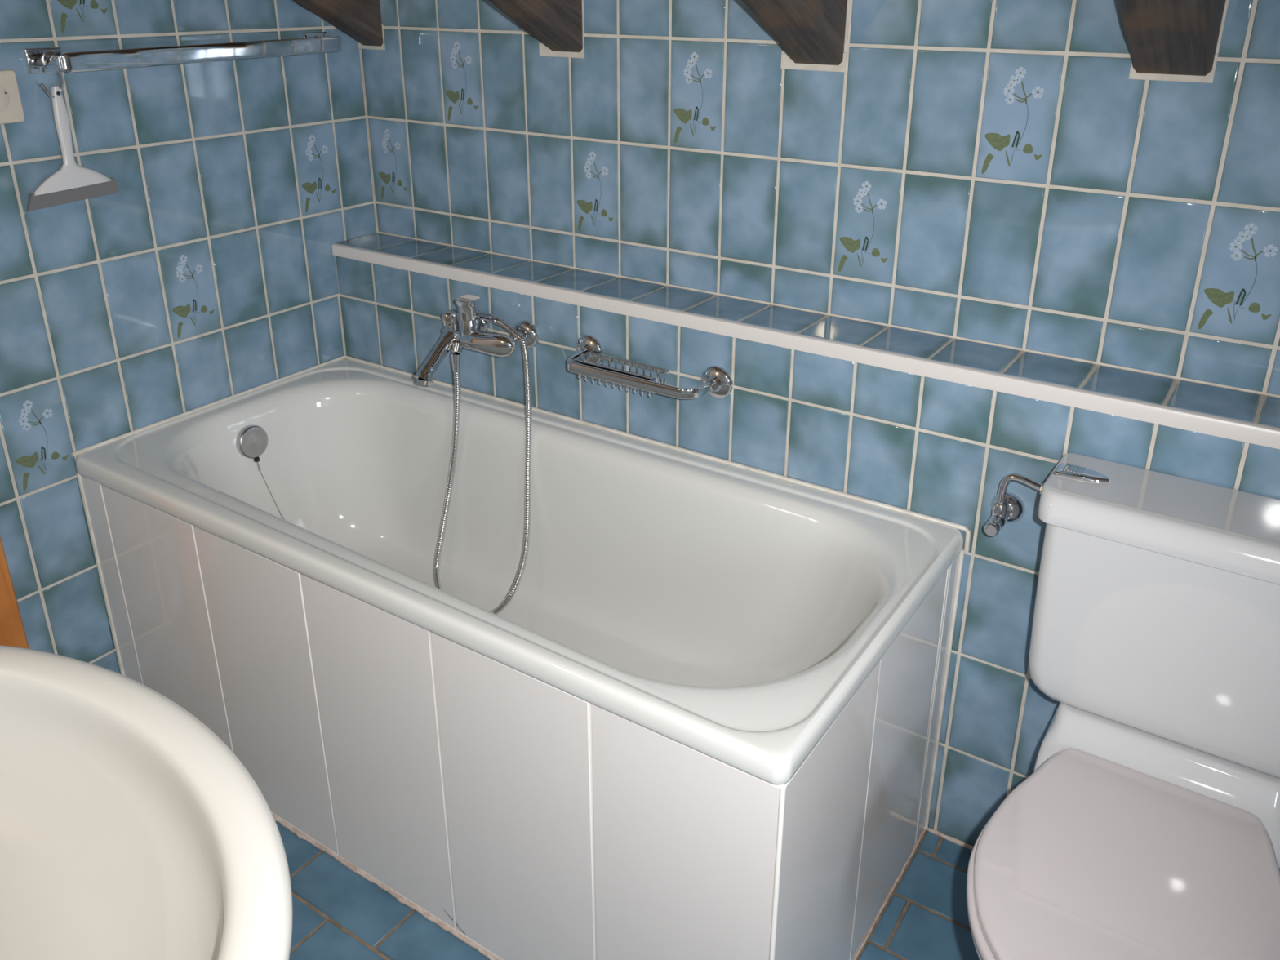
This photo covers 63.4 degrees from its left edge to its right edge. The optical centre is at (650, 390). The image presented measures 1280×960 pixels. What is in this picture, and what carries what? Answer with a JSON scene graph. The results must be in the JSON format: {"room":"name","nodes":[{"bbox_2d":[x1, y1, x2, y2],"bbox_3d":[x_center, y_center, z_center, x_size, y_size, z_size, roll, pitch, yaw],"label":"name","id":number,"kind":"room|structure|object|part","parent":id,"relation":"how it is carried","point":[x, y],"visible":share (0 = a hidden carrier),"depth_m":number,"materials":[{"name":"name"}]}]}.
{"room":"bathroom","nodes":[
{"label":"bathroom","id":0,"kind":"room"},
{"bbox_2d":[0,0,377,674],"bbox_3d":[-1.249,-0.428,1.691,0.101,2.588,1.950,14,25,31],"label":"wall","id":1,"kind":"structure","parent":0,"point":[209,275],"depth_m":2.07,"materials":[{"name":"tile"}]},
{"bbox_2d":[0,69,25,124],"bbox_3d":[-1.119,-0.499,1.765,0.012,0.088,0.088,14,25,31],"label":"power socket","id":2,"kind":"object","parent":1,"relation":"attached to","point":[11,111],"visible":1,"depth_m":1.78,"materials":[{"name":"beige plastic"}]},
{"bbox_2d":[0,536,29,648],"bbox_3d":[-1.411,-0.002,1.435,0.067,1.980,0.814,14,25,31],"label":"door","id":3,"kind":"structure","parent":1,"relation":"in","point":[12,633],"depth_m":1.96,"materials":[{"name":"orange wood"}]},
{"bbox_2d":[15,400,67,490],"bbox_3d":[-1.156,0.095,1.956,0.001,0.170,0.094,14,25,31],"label":"print","id":4,"kind":"object","parent":1,"relation":"attached to","point":[29,461],"depth_m":1.95},
{"bbox_2d":[57,0,106,32],"bbox_3d":[-1.021,-0.730,1.844,0.001,0.170,0.094,14,25,31],"label":"print","id":5,"kind":"object","parent":1,"relation":"attached to","point":[73,15],"depth_m":1.86,"materials":[{"name":"blue tile"}]},
{"bbox_2d":[23,31,342,74],"bbox_3d":[-0.876,-0.669,2.037,0.070,0.048,0.658,14,25,31],"label":"towel rail","id":6,"kind":"object","parent":1,"relation":"attached to","point":[312,42],"visible":0.98,"depth_m":1.95,"materials":[{"name":"silver metal"}]},
{"bbox_3d":[-1.067,-0.582,1.823,0.008,0.042,0.062,14,25,31],"label":"wall plate","id":7,"kind":"part","parent":6,"relation":"part of","materials":[{"name":"silver metal"}]},
{"bbox_3d":[-1.042,-0.575,1.808,0.052,0.028,0.028,14,25,31],"label":"bracket post","id":8,"kind":"part","parent":6,"relation":"part of","materials":[{"name":"silver metal"}]},
{"bbox_2d":[40,50,63,98],"bbox_3d":[-1.049,-0.551,1.806,0.014,0.079,0.045,10,24,23],"label":"s-hook","id":9,"kind":"object","parent":6,"relation":"hanging from","point":[47,52],"visible":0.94,"depth_m":1.80,"materials":[{"name":"silver metal"}]},
{"bbox_2d":[26,85,119,211],"bbox_3d":[-1.052,-0.440,1.857,0.015,0.206,0.170,14,25,31],"label":"squeegee","id":10,"kind":"object","parent":9,"relation":"hanging from","point":[71,183],"visible":1,"depth_m":1.86,"materials":[{"name":"grey plastic"}]},
{"bbox_3d":[-1.053,-0.360,1.889,0.006,0.034,0.170,14,25,31],"label":"blade","id":11,"kind":"part","parent":10,"relation":"part of","materials":[{"name":"grey rubber"}]},
{"bbox_3d":[-0.739,-0.769,2.283,0.008,0.042,0.062,14,25,31],"label":"wall plate","id":12,"kind":"part","parent":6,"relation":"part of","materials":[{"name":"silver metal"}]},
{"bbox_2d":[172,254,213,337],"bbox_3d":[-0.958,-0.202,2.160,0.001,0.170,0.094,14,25,31],"label":"print","id":13,"kind":"object","parent":1,"relation":"attached to","point":[181,311],"depth_m":2.15},
{"bbox_2d":[302,134,335,212],"bbox_3d":[-0.760,-0.499,2.364,0.001,0.170,0.094,14,25,31],"label":"print","id":14,"kind":"object","parent":1,"relation":"attached to","point":[318,151],"depth_m":2.37,"materials":[{"name":"blue tile"}]},
{"bbox_2d":[275,821,979,959],"bbox_3d":[0.018,1.135,1.407,3.150,0.100,2.150,14,25,31],"label":"floor","id":15,"kind":"structure","parent":0,"point":[339,913],"depth_m":1.81,"materials":[{"name":"tile"}]},
{"bbox_2d":[0,644,293,959],"bbox_3d":[-0.637,0.791,0.938,0.774,0.879,0.600,14,25,31],"label":"washbasin","id":16,"kind":"object","parent":15,"relation":"on","point":[130,829],"visible":1,"depth_m":0.94,"materials":[{"name":"white ceramic"}]},
{"bbox_2d":[76,472,964,959],"bbox_3d":[-0.297,0.506,2.017,1.547,0.625,0.690,14,25,31],"label":"surround","id":17,"kind":"object","parent":15,"relation":"on","point":[523,817],"visible":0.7,"depth_m":1.64,"materials":[{"name":"white tile"}]},
{"bbox_2d":[71,355,970,784],"bbox_3d":[-0.293,0.364,1.958,1.554,0.406,0.690,14,25,31],"label":"bathtub","id":18,"kind":"object","parent":17,"relation":"on","point":[730,612],"visible":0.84,"depth_m":2.02,"materials":[{"name":"white ceramic"}]},
{"bbox_3d":[-0.772,0.294,2.290,0.217,0.261,0.021,12,24,27],"label":"plug chain","id":19,"kind":"part","parent":18,"relation":"part of","materials":[{"name":"silver metal"}]},
{"bbox_2d":[966,453,1279,959],"bbox_3d":[0.662,0.631,1.396,0.472,0.852,0.665,14,25,31],"label":"toilet","id":20,"kind":"object","parent":15,"relation":"on","point":[1145,824],"visible":1,"depth_m":1.43,"materials":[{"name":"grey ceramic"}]},
{"bbox_3d":[0.611,0.663,1.334,0.384,0.020,0.494,14,25,31],"label":"seat","id":21,"kind":"part","parent":20,"relation":"part of","materials":[{"name":"grey plastic"}]},
{"bbox_3d":[0.640,0.124,1.538,0.078,0.013,0.039,14,25,31],"label":"flush lever","id":22,"kind":"part","parent":20,"relation":"part of","materials":[{"name":"silver metal"}]},
{"bbox_3d":[0.611,0.644,1.326,0.371,0.018,0.480,14,25,31],"label":"lid","id":23,"kind":"part","parent":20,"relation":"part of","materials":[{"name":"grey plastic"}]},
{"bbox_3d":[0.798,0.189,1.440,0.472,0.042,0.177,14,25,31],"label":"cistern lid","id":24,"kind":"part","parent":20,"relation":"part of","materials":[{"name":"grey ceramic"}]},
{"bbox_2d":[359,0,1279,397],"bbox_3d":[0.585,0.033,1.891,3.150,1.602,0.101,14,25,31],"label":"wall","id":25,"kind":"structure","parent":0,"point":[1002,173],"depth_m":1.80,"materials":[{"name":"tile"}]},
{"bbox_2d":[378,128,407,199],"bbox_3d":[-0.614,-0.534,2.454,0.094,0.170,0.001,14,25,31],"label":"print","id":26,"kind":"object","parent":25,"relation":"attached to","point":[393,143],"depth_m":2.45,"materials":[{"name":"blue tile"}]},
{"bbox_2d":[445,41,478,120],"bbox_3d":[-0.414,-0.673,2.257,0.094,0.170,0.001,14,25,31],"label":"print","id":27,"kind":"object","parent":25,"relation":"attached to","point":[454,96],"depth_m":2.26},
{"bbox_2d":[577,151,613,231],"bbox_3d":[-0.116,-0.411,2.149,0.094,0.170,0.001,14,25,31],"label":"print","id":28,"kind":"object","parent":25,"relation":"attached to","point":[586,207],"depth_m":2.15},
{"bbox_2d":[673,52,715,143],"bbox_3d":[0.084,-0.550,1.953,0.094,0.170,0.001,14,25,31],"label":"print","id":29,"kind":"object","parent":25,"relation":"attached to","point":[694,73],"depth_m":1.95,"materials":[{"name":"blue tile"}]},
{"bbox_2d":[334,232,1279,870],"bbox_3d":[0.517,0.376,1.917,2.950,0.950,0.148,14,25,31],"label":"wall ledge","id":30,"kind":"object","parent":25,"relation":"attached to","point":[940,449],"visible":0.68,"depth_m":1.85,"materials":[{"name":"tile"}]},
{"bbox_2d":[414,294,538,386],"bbox_3d":[-0.373,-0.100,2.151,0.206,0.173,0.191,14,25,31],"label":"mixer","id":31,"kind":"object","parent":30,"relation":"attached to","point":[471,333],"visible":0.93,"depth_m":2.15,"materials":[{"name":"silver metal"}]},
{"bbox_3d":[-0.448,-0.069,2.171,0.038,0.099,0.121,13,25,28],"label":"spout","id":32,"kind":"part","parent":31,"relation":"part of","materials":[{"name":"silver metal"}]},
{"bbox_3d":[-0.414,-0.145,2.188,0.019,0.038,0.019,14,25,31],"label":"diverter knob","id":33,"kind":"part","parent":31,"relation":"part of","materials":[{"name":"silver metal"}]},
{"bbox_2d":[451,342,463,353],"bbox_3d":[-0.407,-0.091,2.186,0.024,0.027,0.028,14,25,31],"label":"outlet","id":34,"kind":"object","parent":31,"relation":"attached to","point":[456,347],"depth_m":2.18,"materials":[{"name":"silver metal"}]},
{"bbox_3d":[-0.380,-0.173,2.159,0.043,0.043,0.045,14,25,31],"label":"lever","id":35,"kind":"part","parent":31,"relation":"part of","materials":[{"name":"silver metal"}]},
{"bbox_2d":[433,309,532,614],"bbox_3d":[-0.375,0.157,2.197,0.302,0.605,0.238,14,25,31],"label":"shower hose","id":36,"kind":"object","parent":31,"relation":"attached to","point":[455,357],"visible":0.89,"depth_m":2.18,"materials":[{"name":"silver metal"}]},
{"bbox_3d":[-0.374,-0.156,2.212,0.099,0.035,0.023,12,24,27],"label":"handle","id":37,"kind":"part","parent":36,"relation":"part of","materials":[{"name":"silver metal"}]},
{"bbox_2d":[567,334,733,399],"bbox_3d":[-0.023,-0.036,1.993,0.364,0.071,0.091,14,25,31],"label":"basket","id":38,"kind":"object","parent":30,"relation":"attached to","point":[717,383],"visible":1,"depth_m":1.97,"materials":[{"name":"silver metal"}]},
{"bbox_3d":[-0.026,-0.034,1.989,0.308,0.026,0.080,14,25,31],"label":"rail","id":39,"kind":"part","parent":38,"relation":"part of","materials":[{"name":"silver metal"}]},
{"bbox_2d":[332,243,1279,448],"bbox_3d":[0.482,-0.032,1.696,2.944,0.026,0.013,14,25,31],"label":"trim","id":40,"kind":"structure","parent":30,"relation":"attached to","point":[1174,417],"depth_m":1.76,"materials":[{"name":"grey plastic"}]},
{"bbox_2d":[983,473,1044,536],"bbox_3d":[0.592,0.184,1.649,0.113,0.111,0.082,14,25,31],"label":"angle valve","id":41,"kind":"object","parent":30,"relation":"attached to","point":[1007,507],"visible":0.91,"depth_m":1.66,"materials":[{"name":"silver metal"}]},
{"bbox_3d":[0.547,0.219,1.655,0.024,0.024,0.020,14,25,31],"label":"valve knob","id":42,"kind":"part","parent":41,"relation":"part of","materials":[{"name":"silver metal"}]},
{"bbox_2d":[838,181,888,271],"bbox_3d":[0.382,-0.288,1.845,0.094,0.170,0.001,14,25,31],"label":"print","id":43,"kind":"object","parent":25,"relation":"attached to","point":[851,245],"depth_m":1.85},
{"bbox_2d":[981,66,1044,173],"bbox_3d":[0.582,-0.427,1.648,0.094,0.170,0.001,14,25,31],"label":"print","id":44,"kind":"object","parent":25,"relation":"attached to","point":[1012,98],"depth_m":1.65,"materials":[{"name":"blue tile"}]},
{"bbox_2d":[1197,222,1278,328],"bbox_3d":[0.880,-0.165,1.540,0.094,0.170,0.001,14,25,31],"label":"print","id":45,"kind":"object","parent":25,"relation":"attached to","point":[1237,268],"depth_m":1.54,"materials":[{"name":"blue tile"}]},
{"bbox_3d":[0.027,-0.858,0.618,3.150,1.193,2.150,14,25,31],"label":"ceiling","id":46,"kind":"structure","parent":0,"visible":0},
{"bbox_2d":[292,0,382,46],"bbox_3d":[-1.156,-1.020,1.425,0.079,1.120,1.898,14,25,31],"label":"rafter","id":47,"kind":"object","parent":46,"relation":"attached to","point":[360,20],"visible":1,"depth_m":2.28,"materials":[{"name":"brown wood"}]},
{"bbox_2d":[488,0,582,52],"bbox_3d":[-0.690,-0.913,1.137,0.090,1.120,1.898,14,25,31],"label":"rafter","id":48,"kind":"object","parent":46,"relation":"attached to","point":[557,24],"visible":1,"depth_m":1.99,"materials":[{"name":"brown wood"}]},
{"bbox_2d":[742,0,847,65],"bbox_3d":[-0.230,-0.799,0.857,0.102,1.120,1.898,14,25,31],"label":"rafter","id":49,"kind":"object","parent":46,"relation":"attached to","point":[812,32],"visible":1,"depth_m":1.70,"materials":[{"name":"brown wood"}]},
{"bbox_2d":[1120,0,1225,75],"bbox_3d":[0.239,-0.692,0.566,0.110,1.120,1.898,14,25,31],"label":"rafter","id":50,"kind":"object","parent":46,"relation":"attached to","point":[1164,37],"visible":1,"depth_m":1.41,"materials":[{"name":"brown wood"}]}
]}

